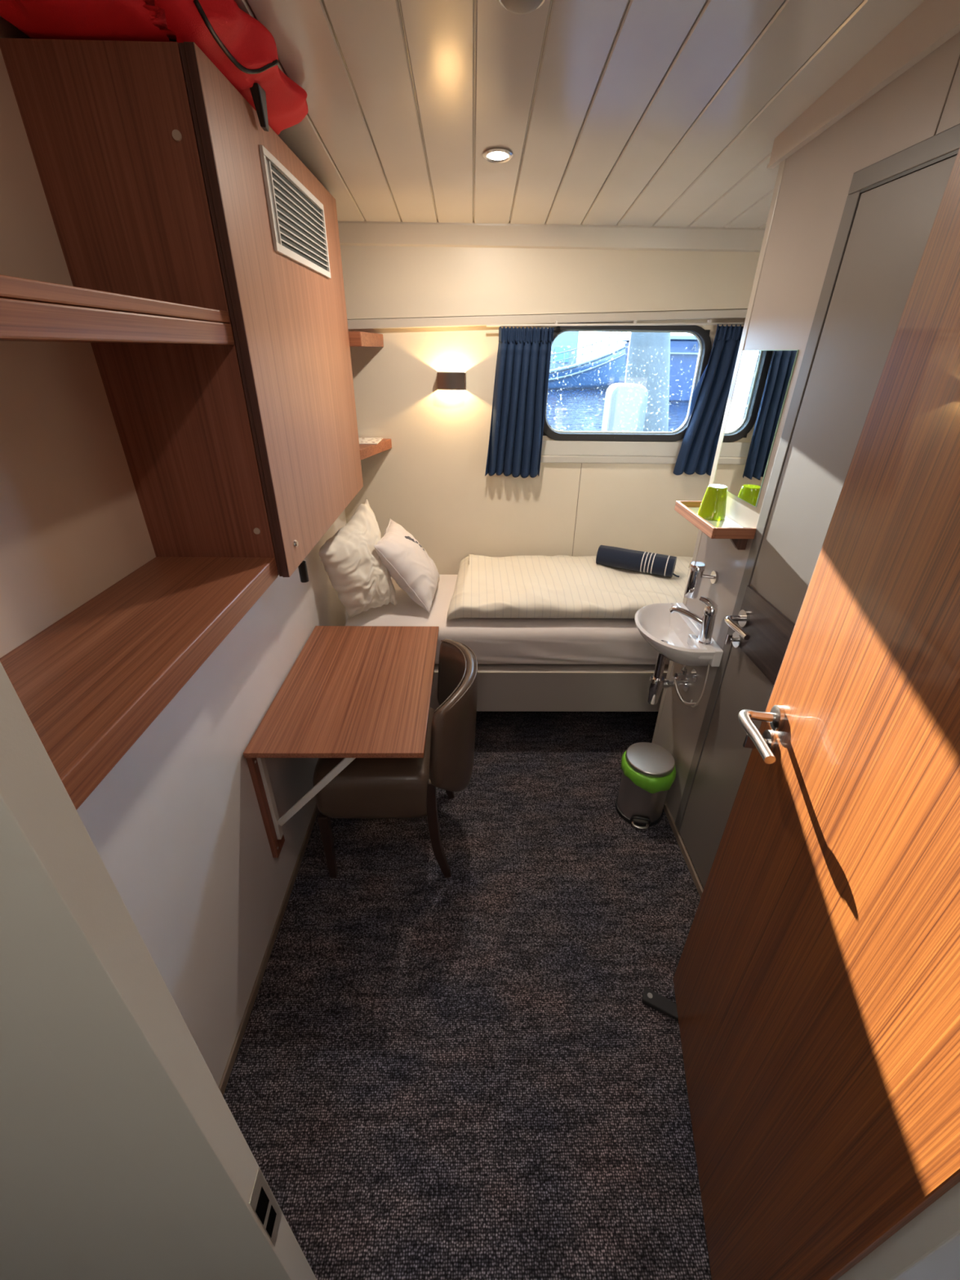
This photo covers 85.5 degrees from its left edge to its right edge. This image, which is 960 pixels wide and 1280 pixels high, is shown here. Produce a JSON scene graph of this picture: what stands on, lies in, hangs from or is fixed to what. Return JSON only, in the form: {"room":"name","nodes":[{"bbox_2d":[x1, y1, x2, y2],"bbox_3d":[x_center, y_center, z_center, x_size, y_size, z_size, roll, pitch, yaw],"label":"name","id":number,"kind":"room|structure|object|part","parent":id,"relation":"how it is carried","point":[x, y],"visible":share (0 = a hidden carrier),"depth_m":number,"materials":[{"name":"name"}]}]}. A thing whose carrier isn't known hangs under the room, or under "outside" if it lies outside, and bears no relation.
{"room":"ship interior","nodes":[
{"label":"ship interior","id":0,"kind":"room"},
{"bbox_2d":[0,16,155,657],"bbox_3d":[-0.871,-0.784,1.188,0.093,1.244,2.440,0,29,-1],"label":"wall","id":1,"kind":"structure","parent":0,"point":[73,525],"depth_m":0.98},
{"bbox_2d":[0,274,234,345],"bbox_3d":[-0.664,-0.396,0.622,0.304,0.060,1.060,0,29,-1],"label":"wall shelf","id":2,"kind":"object","parent":1,"relation":"attached to","point":[31,310],"visible":1,"depth_m":0.70,"materials":[{"name":"brown wood"}]},
{"bbox_2d":[0,38,363,577],"bbox_3d":[-0.660,-0.845,1.575,0.340,0.977,1.049,0,29,-1],"label":"upper cabinet","id":3,"kind":"object","parent":1,"relation":"attached to","point":[160,180],"visible":1,"depth_m":1.13,"materials":[{"name":"brown wood"}]},
{"bbox_2d":[0,0,308,134],"bbox_3d":[-0.605,-1.161,1.061,0.424,0.143,0.615,0,29,-1],"label":"jacket","id":4,"kind":"object","parent":3,"relation":"on","point":[239,46],"visible":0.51,"depth_m":0.90,"materials":[{"name":"red fabric"}]},
{"bbox_3d":[-0.507,-0.845,1.578,0.018,0.977,1.048,0,29,-1],"label":"cabinet door","id":5,"kind":"part","parent":3,"relation":"part of","materials":[{"name":"brown wood"}]},
{"bbox_2d":[258,144,331,278],"bbox_3d":[-0.491,-1.146,1.433,0.008,0.190,0.542,0,29,-1],"label":"grille","id":6,"kind":"object","parent":3,"relation":"attached to","point":[295,216],"depth_m":1.37,"materials":[{"name":"grey plastic"}]},
{"bbox_2d":[297,560,309,582],"bbox_3d":[-0.577,-0.262,1.677,0.027,0.156,0.027,0,29,-1],"label":"reading lamp","id":7,"kind":"object","parent":3,"relation":"attached to","point":[303,571],"visible":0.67,"depth_m":1.69,"materials":[{"name":"black plastic"}]},
{"bbox_2d":[76,510,348,1087],"bbox_3d":[-0.805,0.274,1.777,0.252,1.176,2.440,0,29,-1],"label":"wall","id":8,"kind":"structure","parent":0,"point":[176,825],"depth_m":1.32,"materials":[{"name":"white paint"}]},
{"bbox_2d":[0,556,277,809],"bbox_3d":[-0.671,0.068,0.881,0.302,0.055,1.060,0,29,-1],"label":"shelf","id":9,"kind":"object","parent":8,"relation":"on","point":[92,682],"visible":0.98,"depth_m":0.91,"materials":[{"name":"brown wood"}]},
{"bbox_2d":[218,803,319,1095],"bbox_3d":[-0.677,0.945,1.748,0.008,0.035,1.725,0,29,-1],"label":"baseboard","id":10,"kind":"structure","parent":8,"relation":"attached to","point":[224,1081],"depth_m":1.61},
{"bbox_2d":[243,626,439,857],"bbox_3d":[-0.425,0.334,1.918,0.514,0.464,0.777,0,29,-1],"label":"folding table","id":11,"kind":"object","parent":8,"relation":"attached to","point":[350,693],"visible":1,"depth_m":1.67,"materials":[{"name":"brown wood"}]},
{"bbox_3d":[-0.653,0.478,1.612,0.012,0.384,0.024,0,29,-1],"label":"bracket rail","id":12,"kind":"part","parent":11,"relation":"part of","materials":[{"name":"white paint"}]},
{"bbox_2d":[222,711,711,1279],"bbox_3d":[-0.079,1.143,1.492,3.100,0.050,4.000,0,29,-1],"label":"floor","id":13,"kind":"structure","parent":0,"point":[468,1074],"depth_m":1.47,"materials":[{"name":"carpet"}]},
{"bbox_2d":[312,639,477,878],"bbox_3d":[-0.287,0.429,1.899,0.552,0.802,0.474,0,29,-1],"label":"dining chair","id":14,"kind":"object","parent":13,"relation":"on","point":[367,788],"visible":0.86,"depth_m":1.71,"materials":[{"name":"brown leather"}]},
{"bbox_3d":[-0.534,0.732,1.841,0.034,0.320,0.034,0,29,-1],"label":"leg","id":15,"kind":"part","parent":14,"relation":"part of","materials":[{"name":"brown wood"}]},
{"bbox_3d":[-0.358,0.427,1.897,0.410,0.222,0.430,0,29,-1],"label":"seat","id":16,"kind":"part","parent":14,"relation":"part of","materials":[{"name":"brown leather"}]},
{"bbox_3d":[-0.142,0.668,1.813,0.076,0.473,0.035,0,29,-1],"label":"leg","id":17,"kind":"part","parent":14,"relation":"part of","materials":[{"name":"brown wood"}]},
{"bbox_3d":[-0.147,0.479,2.152,0.076,0.473,0.035,0,29,-1],"label":"leg","id":18,"kind":"part","parent":14,"relation":"part of","materials":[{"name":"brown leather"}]},
{"bbox_3d":[-0.086,0.298,1.829,0.154,0.500,0.474,0,29,-1],"label":"backrest","id":19,"kind":"part","parent":14,"relation":"part of","materials":[{"name":"brown leather"}]},
{"bbox_2d":[345,574,670,711],"bbox_3d":[0.329,0.080,2.680,2.041,0.665,0.698,0,29,-1],"label":"bed","id":20,"kind":"object","parent":13,"relation":"on","point":[574,664],"visible":0.27,"depth_m":2.32,"materials":[{"name":"white fabric"}]},
{"bbox_2d":[318,497,397,617],"bbox_3d":[-0.513,-0.340,2.236,0.238,0.435,0.408,14,32,23],"label":"pillow","id":21,"kind":"object","parent":20,"relation":"on","point":[352,563],"visible":0.96,"depth_m":2.16,"materials":[{"name":"beige fabric"}]},
{"bbox_2d":[373,518,439,613],"bbox_3d":[-0.323,-0.348,2.377,0.256,0.314,0.379,0,29,-1],"label":"pillow","id":22,"kind":"object","parent":20,"relation":"on","point":[406,561],"visible":0.98,"depth_m":2.27,"materials":[{"name":"white fabric"}]},
{"bbox_3d":[0.379,-0.121,2.575,1.940,0.211,0.683,0,29,-1],"label":"mattress","id":23,"kind":"part","parent":20,"relation":"part of","materials":[{"name":"white fabric"}]},
{"bbox_2d":[446,554,693,621],"bbox_3d":[0.560,-0.275,2.498,1.415,0.129,0.620,0,29,-1],"label":"duvet","id":24,"kind":"object","parent":20,"relation":"on","point":[524,586],"visible":0.57,"depth_m":2.34,"materials":[{"name":"white fabric"}]},
{"bbox_2d":[595,544,679,577],"bbox_3d":[0.760,-0.376,2.482,0.387,0.099,0.113,14,32,22],"label":"rolled towel","id":25,"kind":"object","parent":24,"relation":"on","point":[649,562],"visible":1,"depth_m":2.44,"materials":[{"name":"blue fabric"}]},
{"bbox_2d":[615,742,675,829],"bbox_3d":[0.679,0.596,2.140,0.214,0.295,0.230,0,29,-1],"label":"pedal bin","id":26,"kind":"object","parent":13,"relation":"on","point":[649,771],"visible":1,"depth_m":2.08,"materials":[{"name":"metal"}]},
{"bbox_3d":[0.679,0.475,2.076,0.189,0.023,0.189,0,29,-1],"label":"lid","id":27,"kind":"part","parent":26,"relation":"part of","materials":[{"name":"metal"}]},
{"bbox_2d":[641,986,678,1020],"bbox_3d":[0.561,1.086,1.534,0.155,0.024,0.042,15,32,23],"label":"wedge","id":28,"kind":"object","parent":13,"relation":"on","point":[651,998],"visible":0.66,"depth_m":1.54,"materials":[{"name":"black rubber"}]},
{"bbox_2d":[0,987,959,1279],"bbox_3d":[-0.336,0.336,0.396,2.443,2.420,0.044,0,29,-1],"label":"wall","id":29,"kind":"structure","parent":0,"point":[76,1202],"depth_m":0.49,"materials":[{"name":"grey paint"}]},
{"bbox_2d":[0,662,316,1279],"bbox_3d":[-0.264,0.499,0.496,0.072,2.040,0.030,0,29,-1],"label":"trim","id":30,"kind":"structure","parent":29,"relation":"attached to","point":[75,963],"depth_m":0.34,"materials":[{"name":"beige metal"}]},
{"bbox_3d":[-0.231,0.617,0.563,0.001,0.140,0.026,0,29,-1],"label":"strike plate","id":31,"kind":"part","parent":30,"relation":"part of","materials":[{"name":"silver metal"}]},
{"bbox_2d":[673,146,959,1279],"bbox_3d":[0.521,0.346,0.819,0.121,1.988,0.715,6,29,9],"label":"door","id":32,"kind":"structure","parent":29,"relation":"in","point":[816,978],"depth_m":0.75,"materials":[{"name":"brown wood"}]},
{"bbox_3d":[0.538,0.179,0.984,0.071,0.022,0.144,6,30,10],"label":"handle lever","id":33,"kind":"part","parent":32,"relation":"part of","materials":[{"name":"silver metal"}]},
{"bbox_2d":[837,1182,959,1279],"bbox_3d":[0.516,0.511,0.492,0.067,2.040,0.030,0,29,-1],"label":"trim","id":34,"kind":"structure","parent":29,"relation":"attached to","point":[927,1247],"depth_m":0.58,"materials":[{"name":"beige metal"}]},
{"bbox_2d":[340,244,759,574],"bbox_3d":[0.239,-0.771,2.629,2.360,2.200,0.082,0,29,-1],"label":"wall","id":35,"kind":"structure","parent":0,"point":[432,482],"depth_m":2.40,"materials":[{"name":"beige paint"}]},
{"bbox_2d":[348,331,383,346],"bbox_3d":[-0.631,-1.243,2.146,0.415,0.050,0.325,0,29,-1],"label":"corner shelf","id":36,"kind":"object","parent":35,"relation":"attached to","point":[357,339],"visible":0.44,"depth_m":2.06,"materials":[{"name":"brown wood"}]},
{"bbox_2d":[359,438,391,460],"bbox_3d":[-0.633,-0.868,2.354,0.420,0.044,0.325,0,29,-1],"label":"corner shelf","id":37,"kind":"object","parent":35,"relation":"attached to","point":[366,451],"visible":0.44,"depth_m":2.33,"materials":[{"name":"brown wood"}]},
{"bbox_2d":[358,437,382,444],"bbox_3d":[-0.550,-0.922,2.403,0.175,0.004,0.170,0,29,-1],"label":"booklet","id":38,"kind":"object","parent":37,"relation":"on","point":[362,440],"visible":0.51,"depth_m":2.40,"materials":[{"name":"paper"}]},
{"bbox_2d":[436,371,466,390],"bbox_3d":[-0.126,-1.168,2.337,0.128,0.072,0.076,0,29,-1],"label":"wall sconce","id":39,"kind":"object","parent":35,"relation":"attached to","point":[446,380],"visible":1,"depth_m":2.31,"materials":[{"name":"metal"}]},
{"bbox_2d":[346,309,747,329],"bbox_3d":[0.272,-1.387,2.249,2.230,0.114,0.028,0,29,-1],"label":"trim","id":40,"kind":"structure","parent":35,"relation":"attached to","point":[357,324],"depth_m":2.24,"materials":[{"name":"beige paint"}]},
{"bbox_2d":[337,219,764,252],"bbox_3d":[0.276,-1.624,2.088,2.230,0.078,0.040,0,29,-1],"label":"trim","id":41,"kind":"structure","parent":35,"relation":"attached to","point":[364,233],"depth_m":2.08,"materials":[{"name":"beige paint"}]},
{"bbox_2d":[572,462,582,554],"bbox_3d":[0.497,-0.601,2.704,0.003,0.635,0.002,0,29,-1],"label":"trim","id":42,"kind":"structure","parent":35,"relation":"attached to","point":[581,463],"depth_m":2.66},
{"bbox_2d":[540,455,677,463],"bbox_3d":[0.706,-0.882,2.541,1.290,0.034,0.020,0,29,-1],"label":"trim","id":43,"kind":"structure","parent":35,"relation":"attached to","point":[544,459],"depth_m":2.53,"materials":[{"name":"beige paint"}]},
{"bbox_2d":[541,440,682,456],"bbox_3d":[0.706,-0.929,2.519,1.290,0.068,0.012,0,29,-1],"label":"trim","id":44,"kind":"structure","parent":35,"relation":"attached to","point":[549,447],"depth_m":2.51,"materials":[{"name":"beige paint"}]},
{"bbox_2d":[486,320,744,441],"bbox_3d":[0.687,-1.181,2.388,1.325,0.500,0.112,0,29,-1],"label":"window","id":45,"kind":"structure","parent":35,"relation":"in","point":[702,335],"depth_m":2.33,"materials":[{"name":"black rubber"}]},
{"bbox_2d":[484,326,554,478],"bbox_3d":[0.170,-1.066,2.376,0.287,0.629,0.047,0,29,-1],"label":"curtain","id":46,"kind":"object","parent":45,"relation":"hanging from","point":[522,366],"visible":1,"depth_m":2.36,"materials":[{"name":"blue fabric"}]},
{"bbox_3d":[0.690,-1.362,2.238,1.325,0.038,0.027,0,29,-1],"label":"curtain rail","id":47,"kind":"part","parent":45,"relation":"part of","materials":[{"name":"white metal"}]},
{"bbox_3d":[0.690,-1.356,2.231,1.325,0.034,0.009,0,29,-1],"label":"rail","id":48,"kind":"part","parent":45,"relation":"part of","materials":[{"name":"white plastic"}]},
{"bbox_2d":[673,324,743,475],"bbox_3d":[1.133,-1.078,2.382,0.372,0.632,0.056,0,29,-1],"label":"curtain","id":49,"kind":"object","parent":45,"relation":"hanging from","point":[698,449],"visible":0.38,"depth_m":2.38,"materials":[{"name":"blue fabric"}]},
{"bbox_2d":[234,0,924,228],"bbox_3d":[0.339,-1.216,1.000,2.423,0.291,2.520,0,29,-1],"label":"ceiling","id":50,"kind":"structure","parent":0,"point":[621,113],"depth_m":1.24,"materials":[{"name":"paint"}]},
{"bbox_2d":[482,146,512,163],"bbox_3d":[0.052,-1.410,1.511,0.088,0.016,0.088,0,29,-1],"label":"recessed light","id":51,"kind":"object","parent":50,"relation":"in","point":[496,154],"visible":1,"depth_m":1.51,"materials":[{"name":"silver metal"}]},
{"bbox_2d":[497,0,545,14],"bbox_3d":[0.076,-1.154,0.929,0.094,0.028,0.094,0,29,-1],"label":"smoke detector","id":52,"kind":"object","parent":50,"relation":"attached to","point":[516,6],"visible":1,"depth_m":0.94,"materials":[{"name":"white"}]},
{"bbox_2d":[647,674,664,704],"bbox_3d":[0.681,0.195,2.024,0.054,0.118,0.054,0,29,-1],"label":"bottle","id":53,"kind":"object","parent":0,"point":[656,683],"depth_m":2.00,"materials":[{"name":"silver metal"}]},
{"bbox_2d":[654,31,959,822],"bbox_3d":[1.127,-0.058,1.160,0.627,2.400,1.635,0,29,-1],"label":"wall","id":54,"kind":"structure","parent":0,"point":[905,113],"depth_m":1.32,"materials":[{"name":"beige paint"}]},
{"bbox_2d":[634,603,723,666],"bbox_3d":[0.684,-0.001,1.903,0.235,0.128,0.380,0,29,-1],"label":"washbasin","id":55,"kind":"object","parent":54,"relation":"attached to","point":[674,636],"visible":0.97,"depth_m":1.87,"materials":[{"name":"white ceramic"}]},
{"bbox_2d":[647,652,689,704],"bbox_3d":[0.727,0.144,1.992,0.144,0.240,0.061,0,29,-1],"label":"trap","id":56,"kind":"object","parent":55,"relation":"attached to","point":[657,682],"visible":0.95,"depth_m":1.99,"materials":[{"name":"silver metal"}]},
{"bbox_2d":[669,595,718,644],"bbox_3d":[0.727,-0.083,1.766,0.050,0.155,0.162,-23,37,-36],"label":"tap","id":57,"kind":"object","parent":55,"relation":"on","point":[707,622],"visible":1,"depth_m":1.73,"materials":[{"name":"silver metal"}]},
{"bbox_3d":[0.710,-0.080,1.772,0.134,0.045,0.026,23,36,35],"label":"spout","id":58,"kind":"part","parent":57,"relation":"part of","materials":[{"name":"silver metal"}]},
{"bbox_3d":[0.751,-0.112,1.710,0.064,0.049,0.042,17,33,27],"label":"lever","id":59,"kind":"part","parent":57,"relation":"part of","materials":[{"name":"silver metal"}]},
{"bbox_2d":[689,663,709,707],"bbox_3d":[0.788,0.139,1.857,0.016,0.259,0.095,5,29,7],"label":"hose","id":60,"kind":"object","parent":55,"relation":"attached to","point":[708,668],"visible":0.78,"depth_m":1.82,"materials":[{"name":"silver metal"}]},
{"bbox_2d":[662,801,703,897],"bbox_3d":[0.795,0.975,1.732,0.010,0.030,1.630,0,29,-1],"label":"baseboard","id":61,"kind":"structure","parent":54,"relation":"attached to","point":[699,886],"depth_m":2.00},
{"bbox_2d":[672,665,697,706],"bbox_3d":[0.763,0.123,1.890,0.076,0.238,0.113,0,29,-1],"label":"valve","id":62,"kind":"object","parent":54,"relation":"attached to","point":[682,675],"visible":0.78,"depth_m":1.92,"materials":[{"name":"silver metal"}]},
{"bbox_2d":[683,561,718,598],"bbox_3d":[0.764,-0.204,1.795,0.097,0.120,0.052,9,30,14],"label":"soap dispenser","id":63,"kind":"object","parent":54,"relation":"attached to","point":[696,569],"visible":1,"depth_m":1.78,"materials":[{"name":"silver metal"}]},
{"bbox_2d":[674,500,755,550],"bbox_3d":[0.742,-0.369,1.671,0.129,0.077,0.320,0,29,-1],"label":"shelf","id":64,"kind":"object","parent":54,"relation":"attached to","point":[726,528],"visible":0.81,"depth_m":1.58,"materials":[{"name":"brown wood"}]},
{"bbox_2d":[697,484,728,520],"bbox_3d":[0.749,-0.442,1.659,0.086,0.098,0.086,0,29,-1],"label":"tumbler","id":65,"kind":"object","parent":64,"relation":"on","point":[713,507],"visible":0.94,"depth_m":1.64,"materials":[{"name":"green plastic"}]},
{"bbox_2d":[687,506,747,550],"bbox_3d":[0.747,-0.361,1.676,0.119,0.058,0.300,0,29,-1],"label":"tray","id":66,"kind":"object","parent":64,"relation":"on","point":[739,538],"depth_m":1.57,"materials":[{"name":"brown wood"}]},
{"bbox_2d":[651,158,786,743],"bbox_3d":[0.807,-0.347,1.916,0.014,2.165,0.033,0,29,-1],"label":"trim","id":67,"kind":"structure","parent":54,"relation":"attached to","point":[780,171],"depth_m":1.61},
{"bbox_2d":[713,349,798,506],"bbox_3d":[0.808,-0.639,1.555,0.003,0.402,0.306,0,29,-1],"label":"wall mirror","id":68,"kind":"object","parent":54,"relation":"attached to","point":[764,377],"visible":1,"depth_m":1.53,"materials":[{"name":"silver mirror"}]},
{"bbox_2d":[674,123,959,888],"bbox_3d":[0.788,0.113,1.204,0.106,2.050,0.975,0,29,-1],"label":"door","id":69,"kind":"structure","parent":54,"relation":"in","point":[892,203],"depth_m":1.25,"materials":[{"name":"grey paint"}]},
{"bbox_3d":[0.760,-0.038,1.512,0.060,0.020,0.131,0,29,-1],"label":"handle lever","id":70,"kind":"part","parent":69,"relation":"part of","materials":[{"name":"silver metal"}]},
{"bbox_2d":[766,0,959,168],"bbox_3d":[0.817,-1.006,0.654,0.018,0.236,1.670,0,29,-1],"label":"trim","id":71,"kind":"structure","parent":54,"relation":"attached to","point":[932,23],"depth_m":1.05,"materials":[{"name":"beige paint"}]},
{"bbox_2d":[933,54,959,135],"bbox_3d":[0.821,-0.981,0.899,0.001,0.200,0.002,0,29,-1],"label":"trim","id":72,"kind":"structure","parent":54,"relation":"attached to","point":[955,69],"depth_m":0.91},
{"label":"outside","id":73,"kind":"structure","parent":0,"visible":0},
{"bbox_2d":[546,360,688,431],"bbox_3d":[14.188,-28.674,54.611,150.000,0.099,117.050,0,29,-1],"label":"harbour water","id":74,"kind":"structure","parent":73,"point":[567,410],"depth_m":13.03,"materials":[{"name":"blue liquid"}]},
{"bbox_2d":[547,331,671,389],"bbox_3d":[0.956,-12.141,21.116,14.572,3.267,5.320,0,29,-1],"label":"ship","id":75,"kind":"object","parent":74,"relation":"on","point":[603,371],"visible":0.18,"depth_m":20.21},
{"bbox_3d":[1.266,-11.155,19.772,15.076,1.722,2.357,-7,30,-14],"label":"railing","id":76,"kind":"part","parent":75,"relation":"part of","materials":[{"name":"white metal"}]},
{"bbox_2d":[601,382,648,431],"bbox_3d":[1.310,-1.836,4.863,0.330,1.015,0.250,0,29,-1],"label":"board","id":77,"kind":"object","parent":74,"relation":"on","point":[625,403],"visible":0.39,"depth_m":4.61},
{"bbox_2d":[624,332,670,431],"bbox_3d":[1.825,-2.579,5.573,0.594,1.683,0.534,0,29,-1],"label":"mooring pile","id":78,"kind":"object","parent":74,"relation":"on","point":[648,359],"visible":0.33,"depth_m":5.29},
{"bbox_2d":[622,334,698,401],"bbox_3d":[9.257,-8.532,16.384,9.000,1.710,3.310,0,29,-1],"label":"barge","id":79,"kind":"object","parent":74,"relation":"on","point":[684,349],"visible":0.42,"depth_m":15.03,"materials":[{"name":"blue metal"}]}
]}

